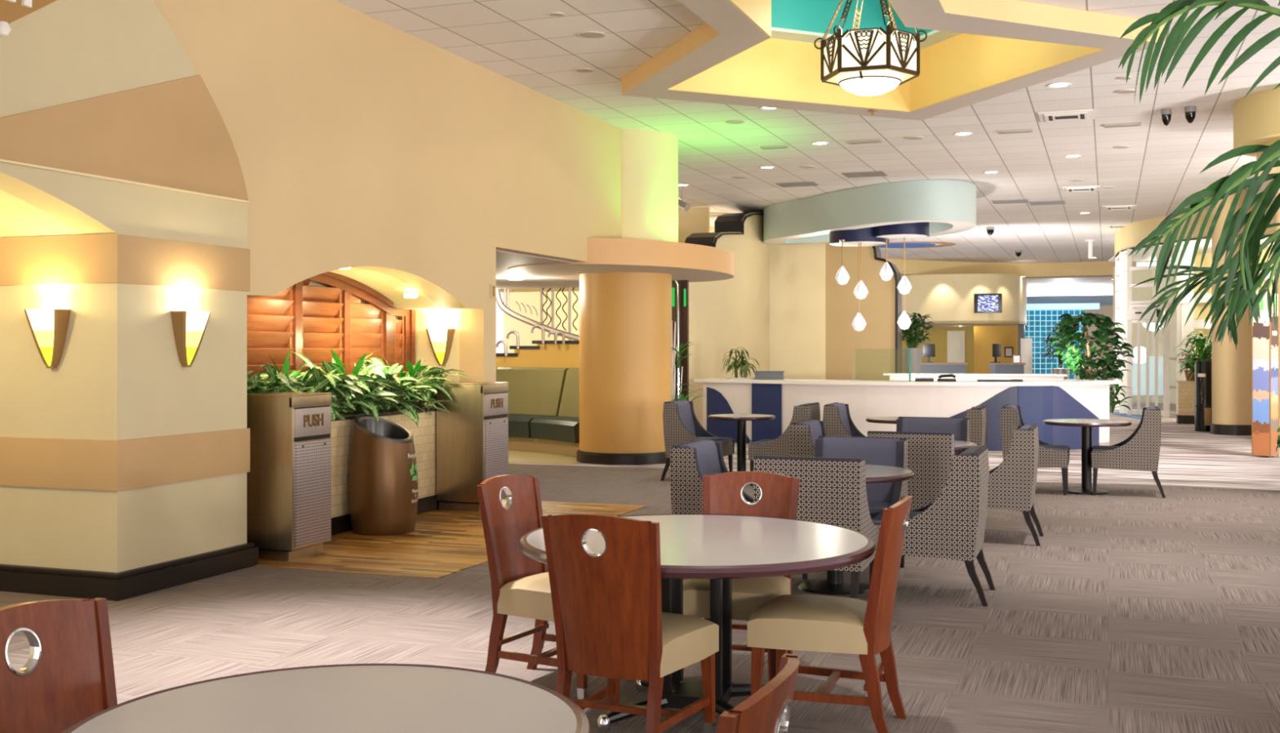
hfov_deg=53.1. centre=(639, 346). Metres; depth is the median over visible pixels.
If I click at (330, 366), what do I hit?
aglaonema
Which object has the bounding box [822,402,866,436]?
upholstered armchair
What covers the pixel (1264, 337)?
pillar
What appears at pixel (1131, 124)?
ceiling vent
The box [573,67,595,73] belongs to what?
ceiling speaker
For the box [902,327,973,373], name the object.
wall
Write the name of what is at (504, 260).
ceiling
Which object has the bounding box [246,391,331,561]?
waste bin
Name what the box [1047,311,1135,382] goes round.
potted plant
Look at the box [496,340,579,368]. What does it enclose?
wall
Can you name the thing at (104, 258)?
trim
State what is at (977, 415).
upholstered armchair
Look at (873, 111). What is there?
sprinkler
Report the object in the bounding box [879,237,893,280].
pendant
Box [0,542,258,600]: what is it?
baseboard
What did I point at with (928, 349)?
computer monitor
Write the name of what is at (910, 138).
grille
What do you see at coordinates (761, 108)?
recessed light
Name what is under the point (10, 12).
trim
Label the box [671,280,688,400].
glass screen
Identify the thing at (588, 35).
grille
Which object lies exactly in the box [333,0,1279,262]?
ceiling
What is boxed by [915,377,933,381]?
desk pad
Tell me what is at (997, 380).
keyboard tray
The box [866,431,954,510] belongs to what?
upholstered armchair
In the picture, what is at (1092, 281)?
ceiling
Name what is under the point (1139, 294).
wall
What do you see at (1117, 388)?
shrub
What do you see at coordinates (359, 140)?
wall
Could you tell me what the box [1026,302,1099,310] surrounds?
cove
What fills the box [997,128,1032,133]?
ceiling vent
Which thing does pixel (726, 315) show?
wall
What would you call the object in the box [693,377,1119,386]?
countertop
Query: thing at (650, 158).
column
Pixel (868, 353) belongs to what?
wall
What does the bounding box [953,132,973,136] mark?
recessed light
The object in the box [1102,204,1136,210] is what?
ceiling vent
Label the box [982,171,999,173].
recessed light
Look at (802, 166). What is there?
ceiling speaker
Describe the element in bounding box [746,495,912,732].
dining chair
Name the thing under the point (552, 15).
grille
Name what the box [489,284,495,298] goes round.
sign plate
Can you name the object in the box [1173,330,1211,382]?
dracaena
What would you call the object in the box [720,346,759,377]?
dracaena
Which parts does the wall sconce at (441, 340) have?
lamp shade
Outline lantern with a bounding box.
[813,0,927,96]
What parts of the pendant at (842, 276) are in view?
lamp shade, chain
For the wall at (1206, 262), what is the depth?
28.21 m
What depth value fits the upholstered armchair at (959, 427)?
10.67 m
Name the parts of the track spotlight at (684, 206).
stem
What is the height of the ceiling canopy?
0.617 m
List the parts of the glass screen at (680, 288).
pane, post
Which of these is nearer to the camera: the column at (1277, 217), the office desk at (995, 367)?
the column at (1277, 217)
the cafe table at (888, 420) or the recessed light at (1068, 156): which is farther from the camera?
the recessed light at (1068, 156)
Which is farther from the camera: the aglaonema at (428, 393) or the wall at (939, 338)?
the wall at (939, 338)
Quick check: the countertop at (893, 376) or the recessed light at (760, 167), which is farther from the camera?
the countertop at (893, 376)
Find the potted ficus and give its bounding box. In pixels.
[902,312,935,373]
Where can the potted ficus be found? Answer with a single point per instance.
(913, 339)
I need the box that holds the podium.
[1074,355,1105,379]
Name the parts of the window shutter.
louvre panel, louvre panel, louvre panel, louvre panel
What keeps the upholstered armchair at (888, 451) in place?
on the floor at (1135, 610)
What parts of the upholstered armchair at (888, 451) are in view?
leg, panel, backrest, panel, leg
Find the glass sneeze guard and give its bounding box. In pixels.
[895,348,911,381]
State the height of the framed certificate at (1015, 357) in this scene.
0.252 m
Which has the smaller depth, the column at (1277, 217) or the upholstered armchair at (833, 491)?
the upholstered armchair at (833, 491)
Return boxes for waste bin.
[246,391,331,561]
[436,382,508,511]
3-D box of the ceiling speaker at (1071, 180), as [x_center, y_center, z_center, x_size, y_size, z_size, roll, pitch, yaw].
[6.746,-2.564,19.769,0.220,0.012,0.220,0,0,20]
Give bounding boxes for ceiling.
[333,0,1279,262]
[496,249,579,288]
[771,0,933,35]
[900,273,1112,287]
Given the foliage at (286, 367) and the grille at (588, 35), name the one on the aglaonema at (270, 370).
the foliage at (286, 367)
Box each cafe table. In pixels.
[707,413,775,471]
[798,464,915,595]
[865,416,898,423]
[954,440,977,451]
[1042,418,1131,494]
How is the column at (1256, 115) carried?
attached to the ceiling at (517, 41)
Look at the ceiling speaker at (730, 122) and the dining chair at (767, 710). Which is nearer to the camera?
the dining chair at (767, 710)
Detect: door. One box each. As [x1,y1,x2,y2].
[946,330,964,362]
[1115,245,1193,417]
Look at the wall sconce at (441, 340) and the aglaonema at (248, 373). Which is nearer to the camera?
the aglaonema at (248, 373)
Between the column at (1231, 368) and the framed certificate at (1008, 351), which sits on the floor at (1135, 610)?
the column at (1231, 368)
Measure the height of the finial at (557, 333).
0.197 m
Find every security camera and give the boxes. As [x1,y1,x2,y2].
[986,226,995,235]
[1014,249,1022,257]
[1160,108,1172,125]
[1184,106,1196,123]
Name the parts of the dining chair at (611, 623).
leg, backrest, leg, rail, leg, seat, leg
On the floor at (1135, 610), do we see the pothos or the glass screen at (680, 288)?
the pothos
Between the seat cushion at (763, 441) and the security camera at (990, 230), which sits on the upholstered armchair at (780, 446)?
the seat cushion at (763, 441)
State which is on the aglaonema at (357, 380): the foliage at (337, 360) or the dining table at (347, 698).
the foliage at (337, 360)
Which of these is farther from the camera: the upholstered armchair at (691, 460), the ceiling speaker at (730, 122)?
the ceiling speaker at (730, 122)
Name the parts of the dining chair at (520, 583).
leg, backrest, rail, seat, leg, leg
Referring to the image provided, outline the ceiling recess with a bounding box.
[666,0,1106,111]
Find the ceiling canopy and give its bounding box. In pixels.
[763,179,976,244]
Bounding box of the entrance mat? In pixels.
[1111,411,1142,419]
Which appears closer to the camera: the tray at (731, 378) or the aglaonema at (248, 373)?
the aglaonema at (248, 373)
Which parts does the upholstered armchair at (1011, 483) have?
panel, panel, backrest, leg, leg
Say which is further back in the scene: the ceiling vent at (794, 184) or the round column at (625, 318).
the ceiling vent at (794, 184)
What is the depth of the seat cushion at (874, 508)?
7.96 m
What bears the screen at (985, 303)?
attached to the television at (983, 303)
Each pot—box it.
[902,347,922,373]
[1052,368,1069,379]
[1184,369,1195,381]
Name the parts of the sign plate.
plate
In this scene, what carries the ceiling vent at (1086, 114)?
in the ceiling at (517, 41)
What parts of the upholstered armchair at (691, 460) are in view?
panel, backrest, panel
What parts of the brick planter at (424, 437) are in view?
trim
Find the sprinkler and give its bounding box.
[867,109,877,115]
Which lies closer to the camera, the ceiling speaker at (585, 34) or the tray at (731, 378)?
the ceiling speaker at (585, 34)
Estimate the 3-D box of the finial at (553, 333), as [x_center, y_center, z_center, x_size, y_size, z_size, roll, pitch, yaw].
[-1.305,-0.130,19.000,0.147,0.197,0.044,0,0,0]
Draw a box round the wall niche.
[259,267,459,413]
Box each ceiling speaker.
[546,11,564,17]
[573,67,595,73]
[577,31,605,39]
[724,120,744,124]
[731,175,746,178]
[799,165,815,168]
[903,136,923,140]
[1069,179,1084,182]
[1112,146,1129,149]
[1113,88,1136,94]
[1116,75,1131,79]
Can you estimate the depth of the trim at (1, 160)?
7.33 m
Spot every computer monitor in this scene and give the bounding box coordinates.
[922,343,934,362]
[990,343,1001,362]
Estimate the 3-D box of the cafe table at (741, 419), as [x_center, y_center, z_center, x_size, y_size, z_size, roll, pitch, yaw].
[1.092,1.096,13.762,0.720,0.708,0.720,0,0,20]
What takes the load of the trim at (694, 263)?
attached to the wall at (359, 140)
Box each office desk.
[920,362,968,373]
[989,362,1025,373]
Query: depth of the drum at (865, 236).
21.39 m
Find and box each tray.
[725,377,755,379]
[977,379,1022,382]
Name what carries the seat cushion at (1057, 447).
on the upholstered armchair at (1050, 455)
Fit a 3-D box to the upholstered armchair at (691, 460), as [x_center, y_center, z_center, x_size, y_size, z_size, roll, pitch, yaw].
[0.560,1.023,7.887,0.674,0.854,0.583,0,0,20]
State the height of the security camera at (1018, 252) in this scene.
0.180 m
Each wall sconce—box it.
[23,309,71,368]
[170,311,210,367]
[426,328,454,365]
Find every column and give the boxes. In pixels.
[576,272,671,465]
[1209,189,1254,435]
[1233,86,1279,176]
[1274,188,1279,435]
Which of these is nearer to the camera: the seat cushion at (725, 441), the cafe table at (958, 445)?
the cafe table at (958, 445)
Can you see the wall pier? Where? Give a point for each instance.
(119, 375)
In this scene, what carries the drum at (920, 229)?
hanging from the ceiling at (517, 41)
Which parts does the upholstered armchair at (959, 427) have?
panel, panel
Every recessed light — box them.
[404,293,417,297]
[759,166,775,168]
[760,106,779,110]
[810,142,829,145]
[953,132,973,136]
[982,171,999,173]
[1047,82,1071,88]
[1063,155,1081,158]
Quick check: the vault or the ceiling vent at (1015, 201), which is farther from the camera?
the ceiling vent at (1015, 201)
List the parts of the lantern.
glass panel, glass panel, lamp shade, under panel, frame, glass panel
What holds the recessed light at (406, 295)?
attached to the wall niche
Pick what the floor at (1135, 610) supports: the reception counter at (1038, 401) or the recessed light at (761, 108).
the reception counter at (1038, 401)
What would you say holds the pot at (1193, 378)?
on the potted croton
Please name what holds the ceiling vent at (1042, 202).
in the ceiling at (517, 41)
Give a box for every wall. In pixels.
[0,0,248,248]
[153,0,622,382]
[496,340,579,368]
[500,206,714,353]
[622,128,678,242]
[684,212,769,426]
[769,243,825,379]
[825,243,902,380]
[884,258,1136,278]
[901,273,1026,328]
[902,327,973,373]
[973,325,1017,373]
[1025,310,1084,379]
[1084,305,1112,385]
[1107,207,1274,262]
[1112,266,1176,403]
[1193,249,1274,359]
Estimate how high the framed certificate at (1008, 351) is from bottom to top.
0.338 m
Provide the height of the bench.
1.150 m
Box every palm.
[1038,321,1078,379]
[1118,0,1279,350]
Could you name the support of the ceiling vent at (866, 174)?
in the ceiling at (517, 41)
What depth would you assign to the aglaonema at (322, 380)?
9.73 m
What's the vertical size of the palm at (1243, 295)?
3.104 m
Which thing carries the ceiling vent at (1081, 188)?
in the ceiling at (517, 41)
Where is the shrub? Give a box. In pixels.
[1089,376,1133,413]
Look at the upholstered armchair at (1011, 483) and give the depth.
9.34 m
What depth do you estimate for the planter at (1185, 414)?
23.97 m
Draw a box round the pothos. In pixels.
[1275,426,1279,451]
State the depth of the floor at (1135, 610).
6.77 m
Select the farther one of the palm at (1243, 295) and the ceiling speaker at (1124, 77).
the ceiling speaker at (1124, 77)
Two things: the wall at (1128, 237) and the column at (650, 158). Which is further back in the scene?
the wall at (1128, 237)
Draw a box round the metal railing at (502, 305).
[496,287,579,340]
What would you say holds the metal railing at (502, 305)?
attached to the wall
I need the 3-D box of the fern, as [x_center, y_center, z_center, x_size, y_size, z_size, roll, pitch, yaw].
[0.552,0.762,17.311,0.790,0.519,0.689,0,0,-18]
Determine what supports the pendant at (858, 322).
hanging from the drum at (865, 236)
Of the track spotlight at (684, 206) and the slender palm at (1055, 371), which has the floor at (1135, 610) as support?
the slender palm at (1055, 371)
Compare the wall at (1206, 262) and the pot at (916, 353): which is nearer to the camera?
the pot at (916, 353)
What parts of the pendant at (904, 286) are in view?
lamp shade, chain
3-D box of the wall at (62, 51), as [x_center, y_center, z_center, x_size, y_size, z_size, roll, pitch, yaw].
[-3.754,-0.560,5.670,0.245,4.020,6.072,0,0,20]
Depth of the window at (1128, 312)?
26.54 m
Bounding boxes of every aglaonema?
[246,364,311,392]
[246,370,284,393]
[260,362,363,421]
[279,351,402,421]
[317,360,430,422]
[351,357,441,427]
[382,355,468,413]
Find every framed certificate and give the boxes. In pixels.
[1004,346,1013,357]
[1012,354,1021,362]
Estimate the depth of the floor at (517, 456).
16.52 m
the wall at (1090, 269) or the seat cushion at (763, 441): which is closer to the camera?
the seat cushion at (763, 441)
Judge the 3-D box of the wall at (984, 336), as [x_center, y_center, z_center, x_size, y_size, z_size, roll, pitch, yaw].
[11.698,0.350,41.938,1.455,2.200,0.300,0,0,20]
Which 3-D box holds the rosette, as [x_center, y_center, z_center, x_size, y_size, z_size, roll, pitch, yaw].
[1.339,-2.550,24.921,0.900,0.040,0.900,0,0,20]
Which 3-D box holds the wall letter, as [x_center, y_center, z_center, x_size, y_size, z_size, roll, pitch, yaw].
[-3.260,-1.920,6.620,0.030,0.270,0.266,0,0,20]
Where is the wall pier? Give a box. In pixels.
[0,233,246,572]
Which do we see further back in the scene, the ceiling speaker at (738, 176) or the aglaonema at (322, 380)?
the ceiling speaker at (738, 176)
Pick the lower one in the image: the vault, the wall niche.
the wall niche
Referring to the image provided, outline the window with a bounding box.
[1132,355,1163,395]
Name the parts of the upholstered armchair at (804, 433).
panel, backrest, panel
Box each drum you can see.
[829,226,888,246]
[874,222,928,239]
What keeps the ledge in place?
on the ceiling recess
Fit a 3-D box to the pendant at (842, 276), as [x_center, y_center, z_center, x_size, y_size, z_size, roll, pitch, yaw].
[3.387,-1.405,21.399,0.258,0.755,0.231,0,0,20]
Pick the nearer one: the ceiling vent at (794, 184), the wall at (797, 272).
the ceiling vent at (794, 184)
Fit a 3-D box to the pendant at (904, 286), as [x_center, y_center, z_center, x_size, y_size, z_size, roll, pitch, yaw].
[4.416,-1.371,21.398,0.255,1.009,0.240,0,0,20]
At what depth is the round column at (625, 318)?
15.75 m
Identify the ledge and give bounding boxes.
[770,26,960,49]
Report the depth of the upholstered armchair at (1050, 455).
12.64 m
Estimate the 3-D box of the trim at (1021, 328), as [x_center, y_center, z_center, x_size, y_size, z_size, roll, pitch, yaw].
[11.925,0.390,40.000,0.180,2.120,0.500,0,0,20]
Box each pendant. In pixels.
[835,240,849,284]
[851,243,866,331]
[853,242,868,299]
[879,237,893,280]
[897,237,911,294]
[897,294,911,329]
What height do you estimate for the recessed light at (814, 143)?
0.010 m
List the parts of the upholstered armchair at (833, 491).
leg, panel, leg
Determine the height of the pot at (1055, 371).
0.750 m
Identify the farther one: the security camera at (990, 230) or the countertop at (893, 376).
the security camera at (990, 230)
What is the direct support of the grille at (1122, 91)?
attached to the ceiling speaker at (1125, 91)
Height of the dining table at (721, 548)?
0.704 m
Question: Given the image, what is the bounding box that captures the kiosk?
[1194,360,1211,431]
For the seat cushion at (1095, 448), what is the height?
0.090 m
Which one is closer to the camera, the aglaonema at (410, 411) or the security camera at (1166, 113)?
the aglaonema at (410, 411)
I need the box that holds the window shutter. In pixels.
[246,271,415,412]
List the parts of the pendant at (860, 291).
lamp shade, chain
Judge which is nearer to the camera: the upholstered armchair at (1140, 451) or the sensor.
the upholstered armchair at (1140, 451)
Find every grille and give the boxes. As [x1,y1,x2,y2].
[549,13,562,16]
[575,69,592,72]
[579,32,603,38]
[727,120,742,123]
[905,137,921,139]
[1115,90,1134,93]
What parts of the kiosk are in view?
label plate, gold panel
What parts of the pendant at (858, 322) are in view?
lamp shade, chain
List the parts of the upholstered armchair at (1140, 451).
leg, panel, panel, backrest, leg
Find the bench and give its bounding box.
[496,367,579,457]
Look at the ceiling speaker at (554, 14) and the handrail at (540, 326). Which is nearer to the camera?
the ceiling speaker at (554, 14)
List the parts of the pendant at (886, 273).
lamp shade, chain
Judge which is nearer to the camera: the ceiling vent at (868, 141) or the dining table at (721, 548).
the dining table at (721, 548)
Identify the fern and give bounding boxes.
[671,383,700,401]
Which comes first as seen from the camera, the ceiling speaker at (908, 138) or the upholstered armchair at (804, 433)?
the upholstered armchair at (804, 433)
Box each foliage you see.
[262,349,303,386]
[312,349,378,397]
[398,359,428,386]
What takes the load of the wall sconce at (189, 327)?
attached to the wall pier
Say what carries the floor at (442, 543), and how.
on the floor at (1135, 610)
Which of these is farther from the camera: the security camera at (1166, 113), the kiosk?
the kiosk
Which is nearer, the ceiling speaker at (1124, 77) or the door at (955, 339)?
the ceiling speaker at (1124, 77)
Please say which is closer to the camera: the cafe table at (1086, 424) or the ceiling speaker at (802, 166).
the cafe table at (1086, 424)
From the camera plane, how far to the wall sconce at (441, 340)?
11.86 m
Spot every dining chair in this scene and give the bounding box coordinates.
[0,597,117,732]
[476,475,634,699]
[541,513,719,732]
[683,471,799,681]
[715,653,799,732]
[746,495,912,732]
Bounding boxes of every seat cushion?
[697,436,732,444]
[751,439,773,444]
[867,502,891,517]
[871,511,921,523]
[1040,444,1068,451]
[1092,445,1119,451]
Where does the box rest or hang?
on the reception counter at (1038, 401)
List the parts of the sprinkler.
plate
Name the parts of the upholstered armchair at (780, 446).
leg, panel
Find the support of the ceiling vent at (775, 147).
in the ceiling at (517, 41)
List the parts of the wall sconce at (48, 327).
lamp shade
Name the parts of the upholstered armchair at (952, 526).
panel, panel, backrest, leg, leg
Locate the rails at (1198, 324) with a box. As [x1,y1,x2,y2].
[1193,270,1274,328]
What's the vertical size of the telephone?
0.104 m
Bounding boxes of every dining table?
[62,663,591,732]
[518,514,875,732]
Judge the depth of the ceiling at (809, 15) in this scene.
12.35 m
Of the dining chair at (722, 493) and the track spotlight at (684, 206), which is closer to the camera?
the dining chair at (722, 493)
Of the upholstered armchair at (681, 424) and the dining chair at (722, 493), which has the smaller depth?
the dining chair at (722, 493)
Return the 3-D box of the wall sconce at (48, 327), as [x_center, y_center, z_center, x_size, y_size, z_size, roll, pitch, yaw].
[-3.467,-0.044,7.451,0.252,0.342,0.145,0,0,20]
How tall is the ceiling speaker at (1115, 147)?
0.012 m
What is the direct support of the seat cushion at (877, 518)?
on the upholstered armchair at (952, 526)
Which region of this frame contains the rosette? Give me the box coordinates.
[709,212,728,217]
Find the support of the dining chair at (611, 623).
on the floor at (1135, 610)
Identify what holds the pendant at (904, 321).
hanging from the drum at (920, 229)
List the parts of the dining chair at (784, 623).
leg, leg, seat, rail, leg, leg, backrest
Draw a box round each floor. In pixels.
[0,385,1279,732]
[255,499,646,578]
[508,449,580,464]
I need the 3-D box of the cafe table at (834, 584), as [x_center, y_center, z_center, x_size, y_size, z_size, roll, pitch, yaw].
[1.170,1.096,7.686,0.940,0.708,0.940,0,0,20]
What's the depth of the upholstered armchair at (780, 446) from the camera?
13.21 m
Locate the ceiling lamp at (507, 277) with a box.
[504,276,526,279]
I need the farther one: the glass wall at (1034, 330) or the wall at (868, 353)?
the glass wall at (1034, 330)
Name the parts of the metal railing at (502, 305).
post, post, post, post, post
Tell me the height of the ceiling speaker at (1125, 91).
0.012 m
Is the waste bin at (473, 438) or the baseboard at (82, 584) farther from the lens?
the waste bin at (473, 438)
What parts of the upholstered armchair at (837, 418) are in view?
panel, backrest, panel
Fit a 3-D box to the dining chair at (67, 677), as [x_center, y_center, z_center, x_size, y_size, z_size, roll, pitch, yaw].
[-1.115,1.009,2.708,0.574,0.882,0.450,0,0,20]
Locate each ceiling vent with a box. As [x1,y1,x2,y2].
[760,145,788,149]
[775,181,818,186]
[841,171,887,177]
[847,139,882,144]
[991,199,1028,204]
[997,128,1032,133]
[1028,200,1065,204]
[1037,109,1094,122]
[1062,186,1100,192]
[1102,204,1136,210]
[1103,122,1141,128]
[1105,224,1127,228]
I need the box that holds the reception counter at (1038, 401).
[693,377,1119,450]
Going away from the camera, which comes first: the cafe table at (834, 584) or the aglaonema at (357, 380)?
the cafe table at (834, 584)
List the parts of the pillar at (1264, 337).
photo panel, photo panel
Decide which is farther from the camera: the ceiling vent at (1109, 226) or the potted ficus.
the ceiling vent at (1109, 226)
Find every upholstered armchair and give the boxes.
[660,400,734,480]
[669,439,753,514]
[748,402,820,485]
[753,455,879,598]
[789,418,826,457]
[802,435,907,579]
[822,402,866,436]
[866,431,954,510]
[869,445,995,606]
[896,416,969,454]
[965,405,987,446]
[986,423,1044,546]
[1000,404,1069,495]
[1091,406,1165,497]
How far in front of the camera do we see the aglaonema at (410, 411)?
10.88 m
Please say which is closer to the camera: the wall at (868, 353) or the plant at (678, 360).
the plant at (678, 360)
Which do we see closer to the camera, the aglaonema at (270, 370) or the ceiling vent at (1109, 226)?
the aglaonema at (270, 370)
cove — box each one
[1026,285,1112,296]
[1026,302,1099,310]
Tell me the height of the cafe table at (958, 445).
0.708 m
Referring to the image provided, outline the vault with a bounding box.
[0,189,83,237]
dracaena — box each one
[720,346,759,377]
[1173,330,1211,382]
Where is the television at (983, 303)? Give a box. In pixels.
[973,293,1002,313]
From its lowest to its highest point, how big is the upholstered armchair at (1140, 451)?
0.854 m
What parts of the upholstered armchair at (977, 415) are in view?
panel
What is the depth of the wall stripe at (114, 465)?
7.57 m
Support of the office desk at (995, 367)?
on the floor at (1135, 610)
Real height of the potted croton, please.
0.524 m
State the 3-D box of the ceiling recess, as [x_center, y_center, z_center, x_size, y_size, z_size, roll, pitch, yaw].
[1.903,-2.696,9.748,3.654,0.588,6.836,0,0,4]
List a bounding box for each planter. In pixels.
[331,405,441,535]
[1176,380,1195,424]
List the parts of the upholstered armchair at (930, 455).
panel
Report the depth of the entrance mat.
26.59 m
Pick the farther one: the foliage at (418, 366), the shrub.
the shrub
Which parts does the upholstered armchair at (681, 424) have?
leg, panel, backrest, panel, leg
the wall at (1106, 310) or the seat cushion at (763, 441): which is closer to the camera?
the seat cushion at (763, 441)
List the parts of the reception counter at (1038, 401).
blue wave panel, blue block panel, blue hill panel, blue hill panel, blue hill panel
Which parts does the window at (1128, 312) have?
glass pane, dark plate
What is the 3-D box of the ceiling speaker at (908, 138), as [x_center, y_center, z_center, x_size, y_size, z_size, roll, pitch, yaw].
[3.368,-2.564,15.755,0.240,0.012,0.240,0,0,20]
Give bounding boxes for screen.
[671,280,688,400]
[977,295,998,311]
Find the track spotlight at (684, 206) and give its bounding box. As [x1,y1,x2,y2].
[678,182,690,211]
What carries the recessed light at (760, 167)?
in the ceiling at (517, 41)
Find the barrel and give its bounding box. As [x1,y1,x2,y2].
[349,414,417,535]
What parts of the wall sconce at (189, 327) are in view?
lamp shade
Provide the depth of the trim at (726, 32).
10.01 m
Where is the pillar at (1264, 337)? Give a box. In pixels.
[1251,293,1279,457]
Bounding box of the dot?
[0,21,11,36]
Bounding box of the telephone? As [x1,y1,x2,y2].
[937,373,955,381]
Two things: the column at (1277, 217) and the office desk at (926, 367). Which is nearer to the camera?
the column at (1277, 217)
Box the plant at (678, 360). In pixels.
[671,342,693,368]
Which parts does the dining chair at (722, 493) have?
leg, seat, rail, backrest, leg, leg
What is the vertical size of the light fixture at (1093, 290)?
0.360 m
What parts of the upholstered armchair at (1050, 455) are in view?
backrest, panel, panel, leg, leg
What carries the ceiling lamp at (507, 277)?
attached to the ceiling at (504, 260)
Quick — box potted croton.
[1178,352,1199,381]
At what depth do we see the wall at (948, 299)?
37.53 m
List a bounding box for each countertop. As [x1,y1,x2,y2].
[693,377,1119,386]
[883,373,1066,380]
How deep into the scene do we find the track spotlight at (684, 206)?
19.92 m
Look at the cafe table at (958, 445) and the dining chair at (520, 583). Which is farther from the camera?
the cafe table at (958, 445)
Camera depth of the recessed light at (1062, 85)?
12.58 m
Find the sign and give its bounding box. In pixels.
[1020,337,1032,373]
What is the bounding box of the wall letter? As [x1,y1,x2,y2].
[4,0,31,8]
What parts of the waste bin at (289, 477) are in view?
perforated door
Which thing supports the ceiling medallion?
attached to the ceiling at (517, 41)
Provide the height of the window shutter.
1.500 m
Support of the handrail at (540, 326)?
on the wall at (559, 355)
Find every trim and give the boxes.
[0,0,57,23]
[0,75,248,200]
[0,159,248,203]
[0,234,249,291]
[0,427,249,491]
[507,237,733,282]
[621,0,1164,120]
[1017,324,1025,354]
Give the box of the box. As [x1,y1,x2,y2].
[754,370,784,379]
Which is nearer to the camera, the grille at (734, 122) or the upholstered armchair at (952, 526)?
the upholstered armchair at (952, 526)
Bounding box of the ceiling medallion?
[878,241,955,248]
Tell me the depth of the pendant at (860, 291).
21.35 m
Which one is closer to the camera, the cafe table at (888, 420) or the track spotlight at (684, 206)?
the cafe table at (888, 420)
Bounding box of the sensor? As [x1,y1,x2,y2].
[1085,240,1095,258]
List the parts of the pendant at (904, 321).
lamp shade, chain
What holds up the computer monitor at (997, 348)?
on the office desk at (995, 367)
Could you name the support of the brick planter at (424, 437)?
on the floor at (1135, 610)
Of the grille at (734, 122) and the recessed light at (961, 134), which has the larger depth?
the recessed light at (961, 134)
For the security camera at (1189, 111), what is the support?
attached to the ceiling at (517, 41)
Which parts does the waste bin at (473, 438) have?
perforated door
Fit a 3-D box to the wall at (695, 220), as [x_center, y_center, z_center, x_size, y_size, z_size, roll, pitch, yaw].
[-0.526,-0.550,26.226,7.000,4.020,4.200,0,0,20]

